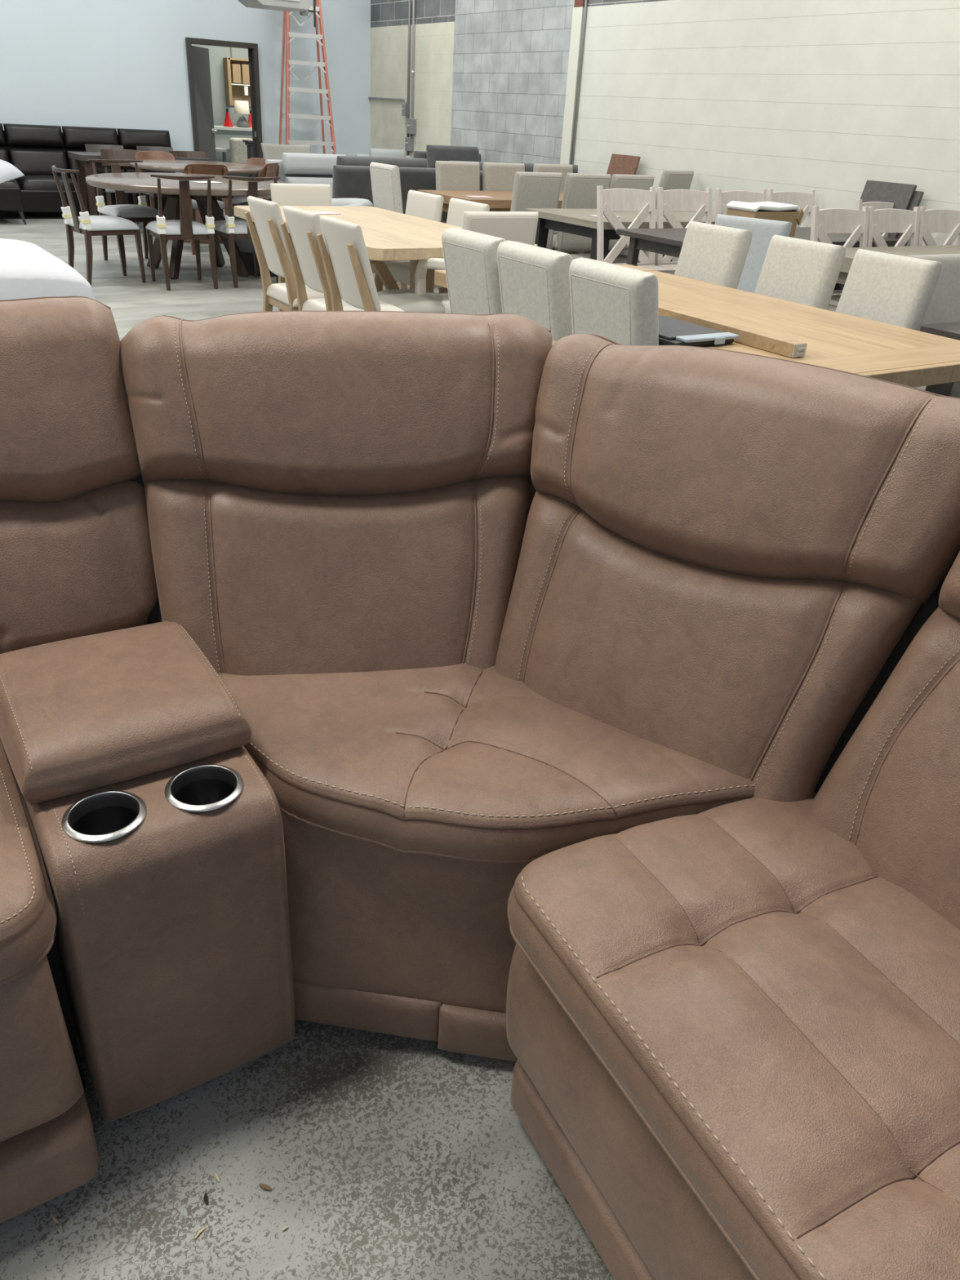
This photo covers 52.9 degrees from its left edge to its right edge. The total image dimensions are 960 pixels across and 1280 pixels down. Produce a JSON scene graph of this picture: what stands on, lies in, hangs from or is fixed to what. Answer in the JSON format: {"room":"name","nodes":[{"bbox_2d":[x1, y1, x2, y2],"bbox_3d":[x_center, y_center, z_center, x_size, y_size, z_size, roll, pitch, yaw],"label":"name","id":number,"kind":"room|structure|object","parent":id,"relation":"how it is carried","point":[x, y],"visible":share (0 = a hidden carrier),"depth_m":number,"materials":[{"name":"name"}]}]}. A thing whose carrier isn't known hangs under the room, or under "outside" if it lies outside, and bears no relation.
{"room":"store","nodes":[
{"label":"store","id":0,"kind":"room"},
{"bbox_2d":[0,0,370,196],"bbox_3d":[-7.671,-6.975,10.052,14.800,4.600,0.160,-14,33,-29],"label":"wall","id":1,"kind":"structure","parent":0,"point":[106,64],"depth_m":12.31,"materials":[{"name":"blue paint"}]},
{"bbox_2d":[185,37,262,177],"bbox_3d":[-3.631,-7.076,13.350,0.951,2.055,0.883,-14,33,-29],"label":"door","id":2,"kind":"structure","parent":1,"relation":"in","point":[197,57],"depth_m":13.06,"materials":[{"name":"grey paint"}]},
{"bbox_2d":[191,44,251,177],"bbox_3d":[-4.133,-8.869,15.589,7.000,3.000,0.200,-14,33,-29],"label":"wall","id":3,"kind":"structure","parent":0,"point":[216,54],"depth_m":15.44,"materials":[{"name":"grey paint"}]},
{"bbox_2d":[222,57,250,106],"bbox_3d":[-3.835,-8.944,15.490,0.480,0.660,0.185,-14,33,-29],"label":"upper cabinet","id":4,"kind":"object","parent":3,"relation":"attached to","point":[236,70],"visible":0.72,"depth_m":15.40,"materials":[{"name":"wood"}]},
{"bbox_2d":[0,210,614,1279],"bbox_3d":[-2.190,-0.259,3.279,15.000,0.100,21.733,-14,33,-29],"label":"floor","id":5,"kind":"structure","parent":0,"point":[381,1156],"depth_m":1.45,"materials":[{"name":"concrete"}]},
{"bbox_2d":[0,180,26,224],"bbox_3d":[-5.691,-4.997,10.969,0.850,0.473,0.500,-14,33,-29],"label":"leather ottoman","id":6,"kind":"object","parent":5,"relation":"on","point":[11,197],"visible":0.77,"depth_m":10.91,"materials":[{"name":"black leather"}]},
{"bbox_2d":[0,159,24,183],"bbox_3d":[-5.490,-5.272,10.912,0.398,0.290,0.499,25,35,34],"label":"cushion","id":7,"kind":"object","parent":6,"relation":"on","point":[8,172],"visible":1,"depth_m":10.86,"materials":[{"name":"white fabric"}]},
{"bbox_2d":[0,737,100,1222],"bbox_3d":[-1.099,0.193,1.291,0.840,1.068,0.965,-14,33,-29],"label":"recliner section","id":8,"kind":"object","parent":5,"relation":"on","point":[48,1147],"visible":0.96,"depth_m":1.27,"materials":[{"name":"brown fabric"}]},
{"bbox_2d":[0,737,56,986],"bbox_3d":[-1.029,0.333,1.244,0.822,0.138,0.638,-14,33,-29],"label":"seat cushion","id":9,"kind":"object","parent":8,"relation":"on","point":[28,913],"depth_m":1.22,"materials":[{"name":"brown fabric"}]},
{"bbox_2d":[0,123,171,212],"bbox_3d":[-5.055,-5.831,11.939,2.650,0.915,0.864,-14,33,-29],"label":"leather sofa","id":10,"kind":"object","parent":5,"relation":"on","point":[33,149],"visible":0.53,"depth_m":11.81,"materials":[{"name":"black leather"}]},
{"bbox_2d":[7,148,70,177],"bbox_3d":[-5.429,-5.861,11.894,0.653,0.337,0.242,-14,33,-29],"label":"cushion","id":11,"kind":"object","parent":10,"relation":"on","point":[30,162],"depth_m":11.80,"materials":[{"name":"black leather"}]},
{"bbox_2d":[16,175,75,191],"bbox_3d":[-5.271,-5.549,11.756,0.655,0.192,0.554,-14,33,-29],"label":"seat cushion","id":12,"kind":"object","parent":10,"relation":"on","point":[25,183],"depth_m":11.53,"materials":[{"name":"black leather"}]},
{"bbox_2d":[65,150,111,178],"bbox_3d":[-4.866,-6.003,12.218,0.653,0.337,0.242,-14,33,-29],"label":"cushion","id":13,"kind":"object","parent":10,"relation":"on","point":[70,162],"depth_m":12.03,"materials":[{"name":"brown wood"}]},
{"bbox_2d":[51,165,146,285],"bbox_3d":[-3.143,-3.401,7.929,0.550,0.857,0.500,-20,36,-36],"label":"dining chair","id":14,"kind":"object","parent":5,"relation":"on","point":[88,225],"visible":0.98,"depth_m":7.83,"materials":[{"name":"grey fabric"}]},
{"bbox_2d":[84,144,139,223],"bbox_3d":[-4.444,-5.503,11.659,0.440,0.831,0.532,-14,33,-29],"label":"dining chair","id":15,"kind":"object","parent":5,"relation":"on","point":[89,148],"visible":0.23,"depth_m":11.63,"materials":[{"name":"brown wood"}]},
{"bbox_2d":[88,159,158,267],"bbox_3d":[-3.232,-3.935,8.897,0.500,0.857,0.550,-19,36,-35],"label":"dining chair","id":16,"kind":"object","parent":5,"relation":"on","point":[141,212],"visible":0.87,"depth_m":8.82,"materials":[{"name":"brown wood"}]},
{"bbox_2d":[99,148,149,223],"bbox_3d":[-4.017,-5.091,10.952,0.440,0.831,0.532,-8,30,-19],"label":"dining chair","id":17,"kind":"object","parent":5,"relation":"on","point":[105,153],"visible":0.37,"depth_m":10.93,"materials":[{"name":"brown wood"}]},
{"bbox_2d":[67,151,209,221],"bbox_3d":[-4.027,-5.370,11.537,1.470,0.762,0.650,-14,33,-29],"label":"table","id":18,"kind":"object","parent":5,"relation":"on","point":[85,167],"visible":0.29,"depth_m":11.11,"materials":[{"name":"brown wood"}]},
{"bbox_2d":[0,295,294,1121],"bbox_3d":[-0.633,0.047,1.598,0.338,1.069,0.883,-14,33,-29],"label":"console section","id":19,"kind":"object","parent":5,"relation":"on","point":[160,837],"visible":0.91,"depth_m":1.45,"materials":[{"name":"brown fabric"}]},
{"bbox_2d":[0,480,158,653],"bbox_3d":[-0.737,-0.123,1.705,0.337,0.317,0.275,-14,33,-29],"label":"cushion","id":20,"kind":"object","parent":19,"relation":"on","point":[77,561],"depth_m":1.61,"materials":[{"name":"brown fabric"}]},
{"bbox_2d":[134,151,175,208],"bbox_3d":[-3.604,-5.072,10.963,0.440,0.831,0.532,-14,33,-29],"label":"dining chair","id":21,"kind":"object","parent":5,"relation":"on","point":[140,155],"visible":0.23,"depth_m":10.93,"materials":[{"name":"brown wood"}]},
{"bbox_2d":[145,174,217,290],"bbox_3d":[-2.460,-3.365,7.940,0.500,0.857,0.550,-13,33,-28],"label":"dining chair","id":22,"kind":"object","parent":5,"relation":"on","point":[184,228],"visible":1,"depth_m":7.80,"materials":[{"name":"brown wood"}]},
{"bbox_2d":[85,172,286,279],"bbox_3d":[-2.544,-3.672,8.610,1.724,0.778,1.724,-14,33,-29],"label":"round dining table","id":23,"kind":"object","parent":5,"relation":"on","point":[138,182],"visible":0.62,"depth_m":8.34,"materials":[{"name":"brown wood"}]},
{"bbox_2d":[128,159,262,243],"bbox_3d":[-3.056,-4.811,10.620,1.440,0.760,1.440,-14,33,-29],"label":"round dining table","id":24,"kind":"object","parent":5,"relation":"on","point":[175,166],"visible":0.43,"depth_m":10.29,"materials":[{"name":"brown wood"}]},
{"bbox_2d":[182,163,227,254],"bbox_3d":[-2.808,-4.387,9.800,0.440,0.831,0.532,-14,33,-29],"label":"dining chair","id":25,"kind":"object","parent":5,"relation":"on","point":[206,169],"visible":0.36,"depth_m":9.49,"materials":[{"name":"brown wood"}]},
{"bbox_2d":[213,175,279,288],"bbox_3d":[-2.002,-3.492,8.224,0.500,0.857,0.550,-16,34,-32],"label":"dining chair","id":26,"kind":"object","parent":5,"relation":"on","point":[231,228],"visible":0.57,"depth_m":8.04,"materials":[{"name":"brown wood"}]},
{"bbox_2d":[231,198,275,276],"bbox_3d":[-1.978,-3.717,8.842,0.614,0.660,0.650,9,29,10],"label":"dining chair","id":27,"kind":"object","parent":5,"relation":"on","point":[245,246],"visible":0.06,"depth_m":8.67,"materials":[{"name":"grey fabric"}]},
{"bbox_2d":[231,162,279,204],"bbox_3d":[-2.435,-4.728,10.467,0.532,0.831,0.440,6,29,4],"label":"dining chair","id":28,"kind":"object","parent":5,"relation":"on","point":[268,170],"visible":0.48,"depth_m":10.24,"materials":[{"name":"brown wood"}]},
{"bbox_2d":[244,195,324,311],"bbox_3d":[-1.000,-2.007,5.525,0.554,0.949,0.450,-14,33,-29],"label":"dining chair","id":29,"kind":"object","parent":5,"relation":"on","point":[271,251],"visible":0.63,"depth_m":5.30,"materials":[{"name":"grey fabric"}]},
{"bbox_2d":[261,142,311,159],"bbox_3d":[-2.292,-5.645,12.043,0.730,0.946,0.738,-14,33,-29],"label":"chair","id":30,"kind":"object","parent":5,"relation":"on","point":[270,151],"visible":0.19,"depth_m":12.01,"materials":[{"name":"grey fabric"}]},
{"bbox_2d":[270,182,331,311],"bbox_3d":[-1.198,-2.814,7.038,0.480,0.892,0.537,-14,33,-29],"label":"upholstered dining chair","id":31,"kind":"object","parent":5,"relation":"on","point":[284,194],"visible":0.2,"depth_m":7.00,"materials":[{"name":"grey fabric"}]},
{"bbox_2d":[265,152,346,198],"bbox_3d":[-1.690,-4.831,10.576,1.080,0.864,0.866,-14,33,-29],"label":"sofa","id":32,"kind":"object","parent":5,"relation":"on","point":[294,167],"visible":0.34,"depth_m":10.50,"materials":[{"name":"fabric"}]},
{"bbox_2d":[278,0,336,154],"bbox_3d":[-2.322,-7.293,12.815,0.780,3.101,0.946,-7,30,-18],"label":"stepladder","id":33,"kind":"object","parent":5,"relation":"on","point":[286,28],"visible":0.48,"depth_m":12.64,"materials":[{"name":"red metal"}]},
{"bbox_2d":[280,205,404,311],"bbox_3d":[-0.724,-1.783,5.145,0.554,0.949,0.450,-14,33,-29],"label":"dining chair","id":34,"kind":"object","parent":5,"relation":"on","point":[304,255],"visible":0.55,"depth_m":4.92,"materials":[{"name":"grey fabric"}]},
{"bbox_2d":[315,215,380,311],"bbox_3d":[-0.480,-1.585,4.809,0.554,0.949,0.450,-14,33,-29],"label":"dining chair","id":35,"kind":"object","parent":5,"relation":"on","point":[347,266],"visible":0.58,"depth_m":4.52,"materials":[{"name":"grey fabric"}]},
{"bbox_2d":[377,288,444,312],"bbox_3d":[-0.408,-1.725,5.532,0.570,0.505,0.570,-14,33,-29],"label":"seat","id":36,"kind":"object","parent":35,"relation":"attached to","point":[407,300],"visible":0.3,"depth_m":5.28,"materials":[{"name":"grey fabric"}]},
{"bbox_2d":[331,198,373,206],"bbox_3d":[-1.332,-3.466,8.413,0.794,0.700,0.830,-4,30,-14],"label":"tub chair","id":37,"kind":"object","parent":5,"relation":"on","point":[335,202],"visible":0.09,"depth_m":8.44,"materials":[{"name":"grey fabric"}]},
{"bbox_2d":[355,148,411,158],"bbox_3d":[-1.078,-6.018,12.818,0.850,0.864,1.016,-14,33,-29],"label":"sofa","id":38,"kind":"object","parent":5,"relation":"on","point":[372,152],"visible":0.2,"depth_m":12.80,"materials":[{"name":"fabric"}]},
{"bbox_2d":[332,155,435,213],"bbox_3d":[-1.101,-4.311,9.619,1.160,0.933,0.924,-14,33,-29],"label":"recliner sofa","id":39,"kind":"object","parent":5,"relation":"on","point":[351,179],"visible":0.37,"depth_m":9.09,"materials":[{"name":"grey fabric"}]},
{"bbox_2d":[233,205,537,293],"bbox_3d":[-0.698,-2.299,6.284,1.070,0.760,2.200,-14,33,-29],"label":"dining table","id":40,"kind":"object","parent":5,"relation":"on","point":[388,235],"visible":0.21,"depth_m":5.73,"materials":[{"name":"brown wood"}]},
{"bbox_2d":[369,161,403,287],"bbox_3d":[-0.617,-3.535,8.309,0.549,1.002,0.460,-14,33,-29],"label":"upholstered dining chair","id":41,"kind":"object","parent":5,"relation":"on","point":[384,178],"visible":0.46,"depth_m":7.98,"materials":[{"name":"fabric"}]},
{"bbox_2d":[368,190,444,292],"bbox_3d":[-0.614,-2.754,6.993,0.537,0.892,0.480,-14,33,-29],"label":"upholstered dining chair","id":42,"kind":"object","parent":5,"relation":"on","point":[427,206],"visible":0.3,"depth_m":6.84,"materials":[{"name":"grey fabric"}]},
{"bbox_2d":[387,197,489,293],"bbox_3d":[-0.296,-2.495,6.554,0.537,0.892,0.480,-14,33,-29],"label":"upholstered dining chair","id":43,"kind":"object","parent":5,"relation":"on","point":[400,271],"visible":0.23,"depth_m":6.49,"materials":[{"name":"grey fabric"}]},
{"bbox_2d":[413,144,480,168],"bbox_3d":[-0.220,-5.332,11.527,0.950,0.991,0.830,-14,33,-29],"label":"recliner sofa","id":44,"kind":"object","parent":5,"relation":"on","point":[433,153],"visible":0.16,"depth_m":11.38,"materials":[{"name":"grey fabric"}]},
{"bbox_2d":[435,160,479,223],"bbox_3d":[-0.110,-3.949,9.123,0.490,1.002,0.549,-14,33,-29],"label":"upholstered dining chair","id":45,"kind":"object","parent":5,"relation":"on","point":[450,175],"visible":0.27,"depth_m":9.07,"materials":[{"name":"grey fabric"}]},
{"bbox_2d":[441,226,506,314],"bbox_3d":[0.161,-1.245,4.215,0.605,0.991,0.405,-14,33,-29],"label":"upholstered dining chair","id":46,"kind":"object","parent":5,"relation":"on","point":[470,257],"visible":0.35,"depth_m":3.88,"materials":[{"name":"fabric"}]},
{"bbox_2d":[414,211,538,313],"bbox_3d":[-0.039,-1.915,5.442,0.575,0.967,0.538,-14,33,-29],"label":"upholstered dining chair","id":47,"kind":"object","parent":5,"relation":"on","point":[515,226],"visible":0.2,"depth_m":5.10,"materials":[{"name":"grey fabric"}]},
{"bbox_2d":[482,162,524,191],"bbox_3d":[0.330,-4.060,9.377,0.490,1.002,0.549,-14,33,-29],"label":"upholstered dining chair","id":48,"kind":"object","parent":5,"relation":"on","point":[496,176],"visible":0.23,"depth_m":9.30,"materials":[{"name":"grey fabric"}]},
{"bbox_2d":[417,189,610,253],"bbox_3d":[0.396,-3.801,9.161,1.770,0.761,0.920,-14,33,-29],"label":"dining table","id":49,"kind":"object","parent":5,"relation":"on","point":[501,201],"visible":0.06,"depth_m":8.61,"materials":[{"name":"brown wood"}]},
{"bbox_2d":[497,240,572,341],"bbox_3d":[0.383,-1.064,3.908,0.605,0.991,0.405,-14,33,-29],"label":"upholstered dining chair","id":50,"kind":"object","parent":5,"relation":"on","point":[535,284],"visible":0.31,"depth_m":3.54,"materials":[{"name":"fabric"}]},
{"bbox_2d":[510,171,562,249],"bbox_3d":[0.346,-3.595,8.528,0.490,1.002,0.549,-14,33,-29],"label":"upholstered dining chair","id":51,"kind":"object","parent":5,"relation":"on","point":[531,189],"visible":0.39,"depth_m":8.16,"materials":[{"name":"grey fabric"}]},
{"bbox_2d":[120,311,959,1061],"bbox_3d":[0.068,-0.009,1.802,1.192,1.074,1.264,-14,33,-29],"label":"corner section","id":52,"kind":"object","parent":5,"relation":"on","point":[479,598],"visible":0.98,"depth_m":1.58,"materials":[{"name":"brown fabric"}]},
{"bbox_2d":[143,475,531,675],"bbox_3d":[-0.248,-0.072,1.804,0.696,0.477,0.347,-2,29,-10],"label":"cushion","id":53,"kind":"object","parent":52,"relation":"on","point":[415,575],"depth_m":1.68,"materials":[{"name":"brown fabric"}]},
{"bbox_2d":[218,662,755,863],"bbox_3d":[-0.005,0.172,1.656,1.109,0.138,0.576,0,29,-6],"label":"seat cushion","id":54,"kind":"object","parent":52,"relation":"on","point":[414,762],"depth_m":1.50,"materials":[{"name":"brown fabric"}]},
{"bbox_2d":[494,490,922,801],"bbox_3d":[0.343,0.045,1.666,0.682,0.467,0.343,21,33,29],"label":"cushion","id":55,"kind":"object","parent":52,"relation":"on","point":[673,668],"depth_m":1.53,"materials":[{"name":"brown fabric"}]},
{"bbox_2d":[533,163,590,253],"bbox_3d":[0.835,-4.227,9.740,0.490,1.002,0.549,-14,33,-29],"label":"upholstered dining chair","id":56,"kind":"object","parent":5,"relation":"on","point":[556,168],"visible":0.16,"depth_m":9.68,"materials":[{"name":"grey fabric"}]},
{"bbox_2d":[551,173,610,253],"bbox_3d":[0.795,-3.709,8.786,0.490,1.002,0.549,-14,33,-29],"label":"upholstered dining chair","id":57,"kind":"object","parent":5,"relation":"on","point":[580,192],"visible":0.53,"depth_m":8.44,"materials":[{"name":"grey fabric"}]},
{"bbox_2d":[584,153,640,253],"bbox_3d":[1.324,-4.354,9.891,0.296,1.110,0.420,-14,33,-29],"label":"dining chair","id":58,"kind":"object","parent":5,"relation":"on","point":[620,164],"visible":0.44,"depth_m":9.71,"materials":[{"name":"brown wood"}]},
{"bbox_2d":[572,173,654,253],"bbox_3d":[1.224,-3.829,9.054,0.490,1.002,0.549,-14,33,-29],"label":"upholstered dining chair","id":59,"kind":"object","parent":5,"relation":"on","point":[643,182],"visible":0.17,"depth_m":8.65,"materials":[{"name":"grey fabric"}]},
{"bbox_2d":[568,257,658,345],"bbox_3d":[0.627,-0.866,3.572,0.605,0.991,0.405,-14,33,-29],"label":"upholstered dining chair","id":60,"kind":"object","parent":5,"relation":"on","point":[618,304],"visible":0.3,"depth_m":3.20,"materials":[{"name":"fabric"}]},
{"bbox_2d":[525,208,715,262],"bbox_3d":[1.269,-3.086,7.950,1.580,0.762,0.970,-14,33,-29],"label":"dining table","id":61,"kind":"object","parent":5,"relation":"on","point":[574,221],"visible":0.19,"depth_m":7.46,"materials":[{"name":"grey wood"}]},
{"bbox_2d":[596,186,675,275],"bbox_3d":[1.169,-2.745,7.062,0.540,1.005,0.566,-14,33,-29],"label":"dining chair","id":62,"kind":"object","parent":5,"relation":"on","point":[609,201],"visible":0.47,"depth_m":7.07,"materials":[{"name":"beige wood"}]},
{"bbox_2d":[642,169,693,253],"bbox_3d":[1.607,-3.964,9.293,0.614,1.053,0.480,27,36,36],"label":"upholstered dining chair","id":63,"kind":"object","parent":5,"relation":"on","point":[670,179],"visible":0.26,"depth_m":8.88,"materials":[{"name":"grey fabric"}]},
{"bbox_2d":[655,186,711,270],"bbox_3d":[1.651,-2.867,7.340,0.540,1.005,0.566,-14,33,-29],"label":"dining chair","id":64,"kind":"object","parent":5,"relation":"on","point":[672,200],"visible":0.43,"depth_m":7.32,"materials":[{"name":"brown wood"}]},
{"bbox_2d":[434,264,959,387],"bbox_3d":[0.845,-1.030,4.133,1.160,0.761,2.210,-14,33,-29],"label":"dining table","id":65,"kind":"object","parent":5,"relation":"on","point":[907,357],"visible":0.11,"depth_m":3.61,"materials":[{"name":"brown wood"}]},
{"bbox_2d":[658,315,738,346],"bbox_3d":[0.665,-1.085,3.382,0.278,0.033,0.406,-14,33,-29],"label":"binder","id":66,"kind":"object","parent":65,"relation":"on","point":[672,331],"visible":0.7,"depth_m":3.28,"materials":[{"name":"black plastic"}]},
{"bbox_2d":[658,303,807,357],"bbox_3d":[0.810,-1.143,3.494,0.064,0.045,0.910,-14,33,-29],"label":"wooden rail","id":67,"kind":"object","parent":65,"relation":"on","point":[784,346],"visible":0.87,"depth_m":3.31,"materials":[{"name":"brown wood"}]},
{"bbox_2d":[674,221,752,288],"bbox_3d":[0.948,-1.558,4.875,0.605,0.991,0.405,-14,33,-29],"label":"upholstered dining chair","id":68,"kind":"object","parent":5,"relation":"on","point":[713,254],"visible":0.28,"depth_m":4.74,"materials":[{"name":"fabric"}]},
{"bbox_2d":[506,551,959,1279],"bbox_3d":[0.619,0.358,1.186,1.000,1.064,0.862,-14,33,-29],"label":"recliner section","id":69,"kind":"object","parent":5,"relation":"on","point":[733,1028],"visible":0.98,"depth_m":1.16,"materials":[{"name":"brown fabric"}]},
{"bbox_2d":[506,792,959,1279],"bbox_3d":[0.458,0.489,1.140,0.578,0.156,0.818,-11,32,-25],"label":"seat cushion","id":70,"kind":"object","parent":69,"relation":"on","point":[771,988],"depth_m":1.10,"materials":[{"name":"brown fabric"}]},
{"bbox_2d":[810,606,959,929],"bbox_3d":[0.800,0.293,1.241,0.338,0.449,0.712,-14,33,-29],"label":"cushion","id":71,"kind":"object","parent":69,"relation":"on","point":[889,803],"depth_m":1.34,"materials":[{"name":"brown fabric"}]},
{"bbox_2d":[715,188,766,221],"bbox_3d":[2.153,-2.983,7.608,0.540,1.005,0.566,-14,33,-29],"label":"dining chair","id":72,"kind":"object","parent":5,"relation":"on","point":[722,198],"visible":0.2,"depth_m":7.54,"materials":[{"name":"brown wood"}]},
{"bbox_2d":[715,213,791,293],"bbox_3d":[1.328,-1.795,5.354,0.440,0.990,0.584,23,34,31],"label":"upholstered dining chair","id":73,"kind":"object","parent":5,"relation":"on","point":[763,230],"visible":0.17,"depth_m":5.27,"materials":[{"name":"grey fabric"}]},
{"bbox_2d":[616,226,907,266],"bbox_3d":[2.024,-2.557,7.065,2.090,0.761,0.820,-14,33,-29],"label":"dining table","id":74,"kind":"object","parent":5,"relation":"on","point":[668,242],"visible":0.16,"depth_m":6.64,"materials":[{"name":"grey wood"}]},
{"bbox_2d":[726,200,804,237],"bbox_3d":[1.939,-2.850,6.563,0.507,0.223,0.279,-14,33,-29],"label":"stool","id":75,"kind":"object","parent":74,"relation":"on","point":[772,211],"visible":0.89,"depth_m":6.45,"materials":[{"name":"white fabric"}]},
{"bbox_2d":[767,189,815,226],"bbox_3d":[2.642,-3.118,7.911,0.540,1.005,0.566,-14,33,-29],"label":"dining chair","id":76,"kind":"object","parent":5,"relation":"on","point":[806,201],"visible":0.3,"depth_m":7.93,"materials":[{"name":"brown wood"}]},
{"bbox_2d":[754,235,846,310],"bbox_3d":[1.245,-1.316,4.466,0.605,0.991,0.405,-14,33,-29],"label":"upholstered dining chair","id":77,"kind":"object","parent":5,"relation":"on","point":[796,270],"visible":0.34,"depth_m":4.33,"materials":[{"name":"fabric"}]},
{"bbox_2d":[809,205,869,311],"bbox_3d":[2.482,-2.309,6.410,0.540,1.005,0.566,-14,33,-29],"label":"dining chair","id":78,"kind":"object","parent":5,"relation":"on","point":[830,220],"visible":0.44,"depth_m":6.40,"materials":[{"name":"brown wood"}]},
{"bbox_2d":[855,199,893,236],"bbox_3d":[3.120,-2.764,7.317,0.540,1.005,0.566,-14,33,-29],"label":"dining chair","id":79,"kind":"object","parent":5,"relation":"on","point":[877,205],"visible":0.13,"depth_m":7.27,"materials":[{"name":"brown wood"}]},
{"bbox_2d":[834,180,916,289],"bbox_3d":[3.003,-2.985,7.577,0.296,1.105,0.440,-14,33,-29],"label":"dining chair","id":80,"kind":"object","parent":5,"relation":"on","point":[901,195],"visible":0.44,"depth_m":7.38,"materials":[{"name":"grey wood"}]},
{"bbox_2d":[835,248,942,330],"bbox_3d":[1.499,-1.109,4.116,0.605,0.991,0.405,-14,33,-29],"label":"upholstered dining chair","id":81,"kind":"object","parent":5,"relation":"on","point":[895,290],"visible":0.19,"depth_m":3.99,"materials":[{"name":"fabric"}]},
{"bbox_2d":[866,206,919,247],"bbox_3d":[2.947,-2.426,6.679,0.540,1.005,0.566,-14,33,-29],"label":"dining chair","id":82,"kind":"object","parent":5,"relation":"on","point":[880,221],"visible":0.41,"depth_m":6.67,"materials":[{"name":"brown wood"}]},
{"bbox_2d":[836,244,959,284],"bbox_3d":[3.044,-2.119,6.378,1.720,0.761,1.080,-14,33,-29],"label":"dining table","id":83,"kind":"object","parent":5,"relation":"on","point":[851,252],"visible":0.02,"depth_m":6.38,"materials":[{"name":"grey wood"}]},
{"bbox_2d":[906,253,959,398],"bbox_3d":[2.110,-1.138,4.246,0.480,0.982,0.568,-14,33,-29],"label":"upholstered dining chair","id":84,"kind":"object","parent":5,"relation":"on","point":[944,306],"visible":0.2,"depth_m":4.21,"materials":[{"name":"grey fabric"}]},
{"bbox_2d":[917,206,959,245],"bbox_3d":[3.413,-2.544,6.947,0.540,1.005,0.566,-14,33,-29],"label":"dining chair","id":85,"kind":"object","parent":5,"relation":"on","point":[931,220],"visible":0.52,"depth_m":6.92,"materials":[{"name":"brown wood"}]},
{"bbox_2d":[919,321,959,396],"bbox_3d":[2.503,-0.744,3.799,0.940,0.761,1.340,-14,33,-29],"label":"dining table","id":86,"kind":"object","parent":5,"relation":"on","point":[948,330],"visible":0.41,"depth_m":3.88,"materials":[{"name":"grey wood"}]},
{"bbox_3d":[-2.365,-0.895,3.713,1.500,0.580,1.600,-14,33,-29],"label":"mattress","id":87,"kind":"object","parent":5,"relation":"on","visible":0},
{"bbox_2d":[0,238,95,299],"bbox_3d":[-2.063,-1.377,3.716,0.922,0.310,1.023,-14,33,-29],"label":"pillow","id":88,"kind":"object","parent":87,"relation":"on","point":[27,270],"visible":0.62,"depth_m":3.51,"materials":[{"name":"white fabric"}]},
{"bbox_2d":[284,177,332,198],"bbox_3d":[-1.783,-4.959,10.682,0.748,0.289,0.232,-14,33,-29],"label":"chair","id":89,"kind":"object","parent":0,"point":[322,180],"depth_m":10.52,"materials":[{"name":"beige fabric"}]},
{"bbox_2d":[370,0,959,265],"bbox_3d":[4.202,-3.903,5.763,0.204,4.600,21.333,-14,33,-29],"label":"wall","id":90,"kind":"structure","parent":0,"point":[829,98],"depth_m":8.83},
{"bbox_2d":[406,0,411,155],"bbox_3d":[-0.912,-8.144,12.535,0.032,4.200,0.034,-14,33,-29],"label":"conduit","id":91,"kind":"object","parent":90,"relation":"attached to","point":[410,1],"visible":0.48,"depth_m":12.79,"materials":[{"name":"grey metal"}]},
{"bbox_2d":[410,0,415,118],"bbox_3d":[-0.829,-8.488,12.234,0.044,3.300,0.046,-14,33,-29],"label":"conduit","id":92,"kind":"object","parent":90,"relation":"attached to","point":[414,1],"visible":1,"depth_m":12.69,"materials":[{"name":"silver metal"}]},
{"bbox_2d":[560,0,587,164],"bbox_3d":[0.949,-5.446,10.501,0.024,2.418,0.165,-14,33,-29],"label":"trim","id":93,"kind":"structure","parent":90,"relation":"attached to","point":[578,12],"depth_m":10.24,"materials":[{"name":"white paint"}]},
{"bbox_3d":[-3.431,-6.870,15.248,5.300,0.100,2.967,-14,33,-29],"label":"floor","id":94,"kind":"structure","parent":0,"visible":0},
{"bbox_2d":[213,125,253,153],"bbox_3d":[-3.800,-7.726,15.616,1.600,1.008,0.550,-14,33,-29],"label":"countertop","id":95,"kind":"structure","parent":94,"relation":"on","point":[223,135],"depth_m":15.12,"materials":[{"name":"white"}]},
{"bbox_2d":[234,100,249,128],"bbox_3d":[-3.734,-8.252,15.147,0.236,0.370,0.236,-14,33,-29],"label":"table lamp","id":96,"kind":"object","parent":95,"relation":"on","point":[242,107],"visible":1,"depth_m":15.05,"materials":[{"name":"grey glass"}]},
{"bbox_3d":[-3.705,-7.144,15.070,0.600,0.520,0.450,-14,33,-29],"label":"bench","id":97,"kind":"object","parent":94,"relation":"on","visible":0},
{"bbox_2d":[228,137,253,164],"bbox_3d":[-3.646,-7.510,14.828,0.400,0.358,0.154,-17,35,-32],"label":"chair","id":98,"kind":"object","parent":97,"relation":"on","point":[238,149],"visible":0.52,"depth_m":14.74,"materials":[{"name":"beige fabric"}]},
{"bbox_3d":[-1.937,-4.378,1.030,15.000,0.100,21.733,-14,33,-29],"label":"ceiling","id":99,"kind":"structure","parent":0,"visible":0},
{"bbox_2d":[237,0,311,12],"bbox_3d":[-2.381,-8.400,10.927,0.720,2.100,0.570,-14,33,-29],"label":"heater","id":100,"kind":"object","parent":99,"relation":"hanging from","point":[290,6],"visible":1,"depth_m":11.30,"materials":[{"name":"silver metal"}]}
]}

